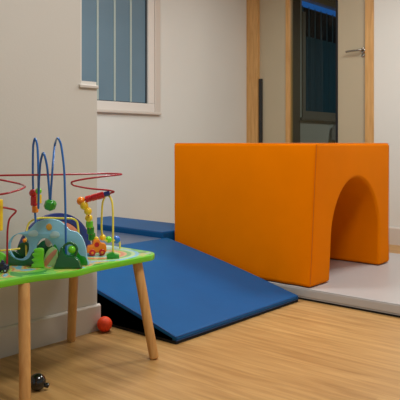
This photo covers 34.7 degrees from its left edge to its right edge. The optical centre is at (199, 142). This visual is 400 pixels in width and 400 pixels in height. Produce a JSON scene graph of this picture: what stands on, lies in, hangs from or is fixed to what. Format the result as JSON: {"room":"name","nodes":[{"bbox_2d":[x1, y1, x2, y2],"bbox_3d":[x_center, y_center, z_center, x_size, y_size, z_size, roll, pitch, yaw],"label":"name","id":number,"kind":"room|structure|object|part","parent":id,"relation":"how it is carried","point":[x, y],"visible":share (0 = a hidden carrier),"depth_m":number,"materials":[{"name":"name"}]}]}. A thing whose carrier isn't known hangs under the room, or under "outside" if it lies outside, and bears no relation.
{"room":"children's room","nodes":[
{"label":"children's room","id":0,"kind":"room"},
{"bbox_2d":[0,0,80,327],"bbox_3d":[-2.054,-0.440,1.381,0.140,2.680,4.415,0,0,41],"label":"wall","id":1,"kind":"structure","parent":0,"point":[40,40],"depth_m":2.82,"materials":[{"name":"white paint"}]},
{"bbox_2d":[0,303,100,358],"bbox_3d":[-1.959,0.838,1.373,0.014,0.125,4.527,0,0,41],"label":"baseboard","id":2,"kind":"structure","parent":1,"relation":"attached to","point":[50,329],"depth_m":2.86,"materials":[{"name":"beige"}]},
{"bbox_2d":[79,0,98,307],"bbox_3d":[-1.143,-0.440,3.568,1.634,2.680,0.114,0,0,41],"label":"wall","id":3,"kind":"structure","parent":0,"point":[88,89],"depth_m":3.04,"materials":[{"name":"beige paint"}]},
{"bbox_3d":[-0.568,-1.037,3.019,0.018,1.486,0.009,0,0,41],"label":"corner trim","id":4,"kind":"part","parent":3,"relation":"part of","materials":[{"name":"white paint"}]},
{"bbox_3d":[-1.144,-0.285,3.579,1.618,0.018,0.096,0,0,41],"label":"ledge trim","id":5,"kind":"part","parent":3,"relation":"part of","materials":[{"name":"white"}]},
{"bbox_2d":[0,244,399,399],"bbox_3d":[1.699,0.925,2.826,7.110,0.050,11.500,0,0,41],"label":"floor","id":6,"kind":"structure","parent":0,"point":[302,349],"depth_m":2.64,"materials":[{"name":"brown wood"}]},
{"bbox_2d":[31,373,48,390],"bbox_3d":[-0.589,0.870,2.329,0.067,0.061,0.063,0,0,41],"label":"ball","id":7,"kind":"object","parent":6,"relation":"on","point":[38,380],"visible":0.93,"depth_m":2.31,"materials":[{"name":"black plastic"}]},
{"bbox_2d":[0,137,157,399],"bbox_3d":[-0.587,0.440,2.559,0.492,0.926,0.855,0,0,41],"label":"table","id":8,"kind":"object","parent":6,"relation":"on","point":[50,259],"visible":0.94,"depth_m":2.49,"materials":[{"name":"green wood"}]},
{"bbox_2d":[0,199,2,230],"bbox_3d":[-0.739,0.266,2.360,0.025,0.115,0.025,0,0,41],"label":"bead","id":9,"kind":"object","parent":8,"relation":"attached to","point":[1,200],"visible":1,"depth_m":2.35,"materials":[{"name":"yellow paint"}]},
{"bbox_2d":[0,260,8,272],"bbox_3d":[-0.725,0.452,2.350,0.048,0.045,0.039,0,0,-6],"label":"toy car","id":10,"kind":"object","parent":8,"relation":"on","point":[4,267],"visible":1,"depth_m":2.34,"materials":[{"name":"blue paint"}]},
{"bbox_3d":[-0.693,0.420,2.535,0.058,0.058,0.016,0,0,0],"label":"tree crown","id":11,"kind":"part","parent":8,"relation":"part of","materials":[{"name":"green paint"}]},
{"bbox_3d":[-0.614,0.699,2.240,0.042,0.406,0.131,0,0,-18],"label":"leg","id":12,"kind":"part","parent":8,"relation":"part of","materials":[{"name":"brown wood"}]},
{"bbox_2d":[29,189,36,195],"bbox_3d":[-0.672,0.202,2.580,0.033,0.033,0.033,0,0,41],"label":"bead","id":13,"kind":"object","parent":8,"relation":"attached to","point":[32,192],"visible":0.87,"depth_m":2.57,"materials":[{"name":"red paint"}]},
{"bbox_2d":[30,196,36,205],"bbox_3d":[-0.669,0.234,2.580,0.028,0.038,0.028,0,0,41],"label":"bead","id":14,"kind":"object","parent":8,"relation":"attached to","point":[32,198],"visible":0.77,"depth_m":2.57,"materials":[{"name":"red paint"}]},
{"bbox_2d":[32,206,37,212],"bbox_3d":[-0.664,0.267,2.580,0.026,0.026,0.026,0,0,41],"label":"bead","id":15,"kind":"object","parent":8,"relation":"attached to","point":[34,208],"visible":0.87,"depth_m":2.57,"materials":[{"name":"orange paint"}]},
{"bbox_3d":[-0.597,0.387,2.501,0.334,0.180,0.012,0,0,6],"label":"landscape panel","id":16,"kind":"part","parent":8,"relation":"part of","materials":[{"name":"blue wood"}]},
{"bbox_2d":[44,199,56,210],"bbox_3d":[-0.581,0.240,2.480,0.045,0.045,0.041,0,0,12],"label":"bead","id":17,"kind":"object","parent":8,"relation":"attached to","point":[49,205],"visible":1,"depth_m":2.46,"materials":[{"name":"green paint"}]},
{"bbox_2d":[68,245,75,253],"bbox_3d":[-0.486,0.404,2.430,0.031,0.031,0.031,0,0,41],"label":"bead","id":18,"kind":"object","parent":8,"relation":"on","point":[71,249],"visible":1,"depth_m":2.42,"materials":[{"name":"paint"}]},
{"bbox_3d":[-0.570,0.699,2.871,0.042,0.405,0.118,0,0,-22],"label":"leg","id":19,"kind":"part","parent":8,"relation":"part of","materials":[{"name":"brown wood"}]},
{"bbox_2d":[77,197,84,204],"bbox_3d":[-0.491,0.239,2.640,0.036,0.036,0.036,0,0,41],"label":"bead","id":20,"kind":"object","parent":8,"relation":"attached to","point":[80,200],"visible":0.94,"depth_m":2.63,"materials":[{"name":"orange paint"}]},
{"bbox_2d":[80,201,87,209],"bbox_3d":[-0.476,0.257,2.632,0.034,0.034,0.035,0,0,41],"label":"bead","id":21,"kind":"object","parent":8,"relation":"attached to","point":[84,205],"visible":1,"depth_m":2.62,"materials":[{"name":"yellow paint"}]},
{"bbox_2d":[84,207,91,214],"bbox_3d":[-0.461,0.281,2.635,0.033,0.033,0.033,0,0,41],"label":"bead","id":22,"kind":"object","parent":8,"relation":"attached to","point":[88,211],"visible":1,"depth_m":2.62,"materials":[{"name":"yellow paint"}]},
{"bbox_2d":[85,195,91,201],"bbox_3d":[-0.460,0.230,2.640,0.028,0.031,0.027,0,0,0],"label":"bead","id":23,"kind":"object","parent":8,"relation":"attached to","point":[87,198],"visible":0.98,"depth_m":2.63,"materials":[{"name":"red paint"}]},
{"bbox_2d":[85,215,92,221],"bbox_3d":[-0.463,0.312,2.662,0.032,0.032,0.032,0,0,41],"label":"bead","id":24,"kind":"object","parent":8,"relation":"attached to","point":[87,218],"visible":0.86,"depth_m":2.65,"materials":[{"name":"yellow paint"}]},
{"bbox_2d":[86,221,92,227],"bbox_3d":[-0.464,0.342,2.690,0.030,0.027,0.030,0,0,41],"label":"bead","id":25,"kind":"object","parent":8,"relation":"attached to","point":[88,224],"visible":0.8,"depth_m":2.68,"materials":[{"name":"paint"}]},
{"bbox_2d":[87,226,93,233],"bbox_3d":[-0.466,0.372,2.725,0.032,0.032,0.032,0,0,41],"label":"bead","id":26,"kind":"object","parent":8,"relation":"attached to","point":[89,231],"visible":0.64,"depth_m":2.71,"materials":[{"name":"green paint"}]},
{"bbox_2d":[88,233,94,240],"bbox_3d":[-0.467,0.404,2.760,0.031,0.031,0.031,0,0,41],"label":"bead","id":27,"kind":"object","parent":8,"relation":"attached to","point":[90,237],"visible":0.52,"depth_m":2.75,"materials":[{"name":"green paint"}]},
{"bbox_2d":[91,193,97,200],"bbox_3d":[-0.436,0.224,2.640,0.031,0.033,0.028,0,0,0],"label":"bead","id":28,"kind":"object","parent":8,"relation":"attached to","point":[93,196],"visible":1,"depth_m":2.63,"materials":[{"name":"red paint"}]},
{"bbox_2d":[86,236,106,255],"bbox_3d":[-0.438,0.435,2.710,0.083,0.078,0.055,0,0,-16],"label":"toy car","id":29,"kind":"object","parent":8,"relation":"on","point":[99,247],"visible":1,"depth_m":2.69,"materials":[{"name":"orange paint"}]},
{"bbox_2d":[96,191,104,199],"bbox_3d":[-0.410,0.217,2.642,0.036,0.034,0.029,0,0,0],"label":"bead","id":30,"kind":"object","parent":8,"relation":"attached to","point":[100,195],"visible":1,"depth_m":2.63,"materials":[{"name":"red paint"}]},
{"bbox_2d":[99,234,105,240],"bbox_3d":[-0.419,0.406,2.752,0.028,0.028,0.028,0,0,41],"label":"bead","id":31,"kind":"object","parent":8,"relation":"attached to","point":[102,238],"visible":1,"depth_m":2.74,"materials":[{"name":"yellow paint"}]},
{"bbox_2d":[103,191,109,196],"bbox_3d":[-0.386,0.210,2.645,0.030,0.026,0.022,0,0,0],"label":"bead","id":32,"kind":"object","parent":8,"relation":"attached to","point":[106,193],"visible":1,"depth_m":2.64,"materials":[{"name":"blue paint"}]},
{"bbox_2d":[106,236,111,242],"bbox_3d":[-0.401,0.424,2.810,0.030,0.030,0.030,0,0,41],"label":"bead","id":33,"kind":"object","parent":8,"relation":"on","point":[108,238],"visible":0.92,"depth_m":2.80,"materials":[{"name":"paint"}]},
{"bbox_2d":[114,236,119,243],"bbox_3d":[-0.375,0.433,2.870,0.036,0.036,0.036,0,0,41],"label":"bead","id":34,"kind":"object","parent":8,"relation":"on","point":[116,238],"visible":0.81,"depth_m":2.86,"materials":[{"name":"blue paint"}]},
{"bbox_3d":[-0.230,0.699,2.686,0.121,0.405,0.042,0,0,25],"label":"leg","id":35,"kind":"part","parent":8,"relation":"part of","materials":[{"name":"brown wood"}]},
{"bbox_2d":[97,316,111,331],"bbox_3d":[-0.455,0.864,3.053,0.072,0.072,0.072,0,0,41],"label":"ball","id":36,"kind":"object","parent":6,"relation":"on","point":[104,324],"visible":1,"depth_m":3.03,"materials":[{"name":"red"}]},
{"bbox_2d":[97,230,160,245],"bbox_3d":[-0.964,0.768,4.216,1.000,0.264,1.035,0,0,41],"label":"block","id":37,"kind":"object","parent":6,"relation":"on","point":[125,238],"visible":0.09,"depth_m":4.31,"materials":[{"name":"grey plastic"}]},
{"bbox_2d":[97,216,174,239],"bbox_3d":[-0.495,0.749,4.773,0.997,0.302,0.412,0,0,41],"label":"step block","id":38,"kind":"object","parent":6,"relation":"on","point":[148,228],"visible":0.25,"depth_m":4.59,"materials":[{"name":"blue leather"}]},
{"bbox_2d":[97,238,297,343],"bbox_3d":[-0.164,0.767,3.576,1.033,0.267,1.027,0,0,41],"label":"ramp","id":39,"kind":"object","parent":6,"relation":"on","point":[193,293],"visible":0.77,"depth_m":3.38,"materials":[{"name":"blue plastic"}]},
{"bbox_2d":[266,253,399,317],"bbox_3d":[1.754,0.865,3.626,3.872,0.070,1.459,0,0,41],"label":"floor mat","id":40,"kind":"object","parent":6,"relation":"on","point":[373,288],"visible":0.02,"depth_m":3.68,"materials":[{"name":"grey plastic"}]},
{"bbox_2d":[174,143,388,286],"bbox_3d":[0.575,0.413,4.382,1.092,0.826,1.062,0,0,41],"label":"tunnel","id":41,"kind":"object","parent":40,"relation":"on","point":[279,212],"visible":0.93,"depth_m":3.97,"materials":[{"name":"orange leather"}]},
{"bbox_2d":[97,0,335,222],"bbox_3d":[0.425,-0.440,6.767,0.160,2.680,7.185,0,0,41],"label":"wall","id":42,"kind":"structure","parent":0,"point":[203,42],"depth_m":5.95,"materials":[{"name":"white paint"}]},
{"bbox_2d":[82,0,161,114],"bbox_3d":[-0.998,-0.899,5.004,0.080,1.302,1.925,0,0,41],"label":"window","id":43,"kind":"structure","parent":42,"relation":"in","point":[121,38],"depth_m":5.41,"materials":[{"name":"white"}]},
{"bbox_3d":[-1.007,-0.910,5.008,0.062,1.280,1.840,0,0,41],"label":"frame","id":44,"kind":"part","parent":43,"relation":"part of","materials":[{"name":"white"}]},
{"bbox_3d":[-0.995,-0.259,5.001,0.070,0.022,1.925,0,0,41],"label":"sill","id":45,"kind":"part","parent":43,"relation":"part of","materials":[{"name":"beige"}]},
{"bbox_3d":[-0.382,-0.905,5.690,0.020,1.290,0.070,0,0,41],"label":"casing","id":46,"kind":"part","parent":43,"relation":"part of","materials":[{"name":"beige wood"}]},
{"bbox_2d":[300,1,335,121],"bbox_3d":[1.723,-0.995,8.193,0.154,1.450,1.830,0,0,41],"label":"window","id":47,"kind":"structure","parent":42,"relation":"in","point":[318,22],"depth_m":7.90,"materials":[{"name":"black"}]},
{"bbox_3d":[1.326,-1.425,7.791,0.010,0.450,0.012,0,0,41],"label":"blind cord","id":48,"kind":"part","parent":47,"relation":"part of","materials":[{"name":"black plastic"}]},
{"bbox_3d":[1.421,-1.425,7.901,0.010,0.450,0.012,0,0,41],"label":"blind cord","id":49,"kind":"part","parent":47,"relation":"part of","materials":[{"name":"black plastic"}]},
{"bbox_3d":[1.754,-0.285,8.166,0.070,0.030,1.830,0,0,41],"label":"sill","id":50,"kind":"part","parent":47,"relation":"part of","materials":[{"name":"brown"}]},
{"bbox_3d":[1.676,-1.685,8.254,0.004,0.070,1.580,0,0,41],"label":"night sky glass","id":51,"kind":"part","parent":47,"relation":"part of","materials":[{"name":"blue"}]},
{"bbox_3d":[1.676,-1.010,8.254,0.004,1.280,1.580,0,0,41],"label":"night glass","id":52,"kind":"part","parent":47,"relation":"part of","materials":[{"name":"black glass"}]},
{"bbox_2d":[306,36,335,112],"bbox_3d":[1.753,-0.826,8.187,0.035,0.888,1.560,0,0,41],"label":"curtain","id":53,"kind":"object","parent":47,"relation":"hanging from","point":[320,54],"visible":0.47,"depth_m":7.88,"materials":[{"name":"blue fabric"}]},
{"bbox_3d":[1.515,-1.425,8.011,0.010,0.450,0.012,0,0,41],"label":"blind cord","id":54,"kind":"part","parent":47,"relation":"part of","materials":[{"name":"black plastic"}]},
{"bbox_2d":[331,125,335,140],"bbox_3d":[1.736,-0.133,8.030,0.170,0.205,0.170,0,0,41],"label":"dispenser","id":55,"kind":"object","parent":42,"relation":"attached to","point":[333,132],"visible":0.38,"depth_m":7.98,"materials":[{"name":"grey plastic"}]},
{"bbox_2d":[293,0,299,142],"bbox_3d":[0.879,-0.440,7.145,0.025,2.680,0.860,0,0,41],"label":"lining","id":56,"kind":"object","parent":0,"point":[296,3],"visible":0.11,"depth_m":7.40,"materials":[{"name":"brown"}]},
{"bbox_2d":[374,0,399,227],"bbox_3d":[3.191,-0.440,4.484,7.010,2.680,0.120,0,0,41],"label":"wall","id":57,"kind":"structure","parent":0,"point":[386,12],"depth_m":5.70,"materials":[{"name":"white paint"}]},
{"bbox_2d":[246,0,373,142],"bbox_3d":[1.067,-0.400,6.297,1.425,2.600,0.160,0,0,41],"label":"door","id":58,"kind":"structure","parent":57,"relation":"in","point":[269,23],"depth_m":6.43,"materials":[{"name":"brown wood"}]},
{"bbox_3d":[0.586,-0.400,6.723,0.140,2.600,0.142,0,0,41],"label":"post","id":59,"kind":"part","parent":58,"relation":"part of","materials":[{"name":"brown wood"}]},
{"bbox_3d":[1.418,-0.850,5.907,0.157,0.024,0.027,0,0,41],"label":"lever","id":60,"kind":"part","parent":58,"relation":"part of","materials":[{"name":"silver metal"}]},
{"bbox_3d":[1.582,-0.400,5.866,0.082,2.600,0.142,0,0,41],"label":"post","id":61,"kind":"part","parent":58,"relation":"part of","materials":[{"name":"brown wood"}]},
{"bbox_2d":[389,227,399,244],"bbox_3d":[3.687,0.823,3.968,5.585,0.155,0.014,0,0,41],"label":"baseboard","id":62,"kind":"structure","parent":57,"relation":"attached to","point":[394,232],"depth_m":5.65,"materials":[{"name":"beige"}]}
]}

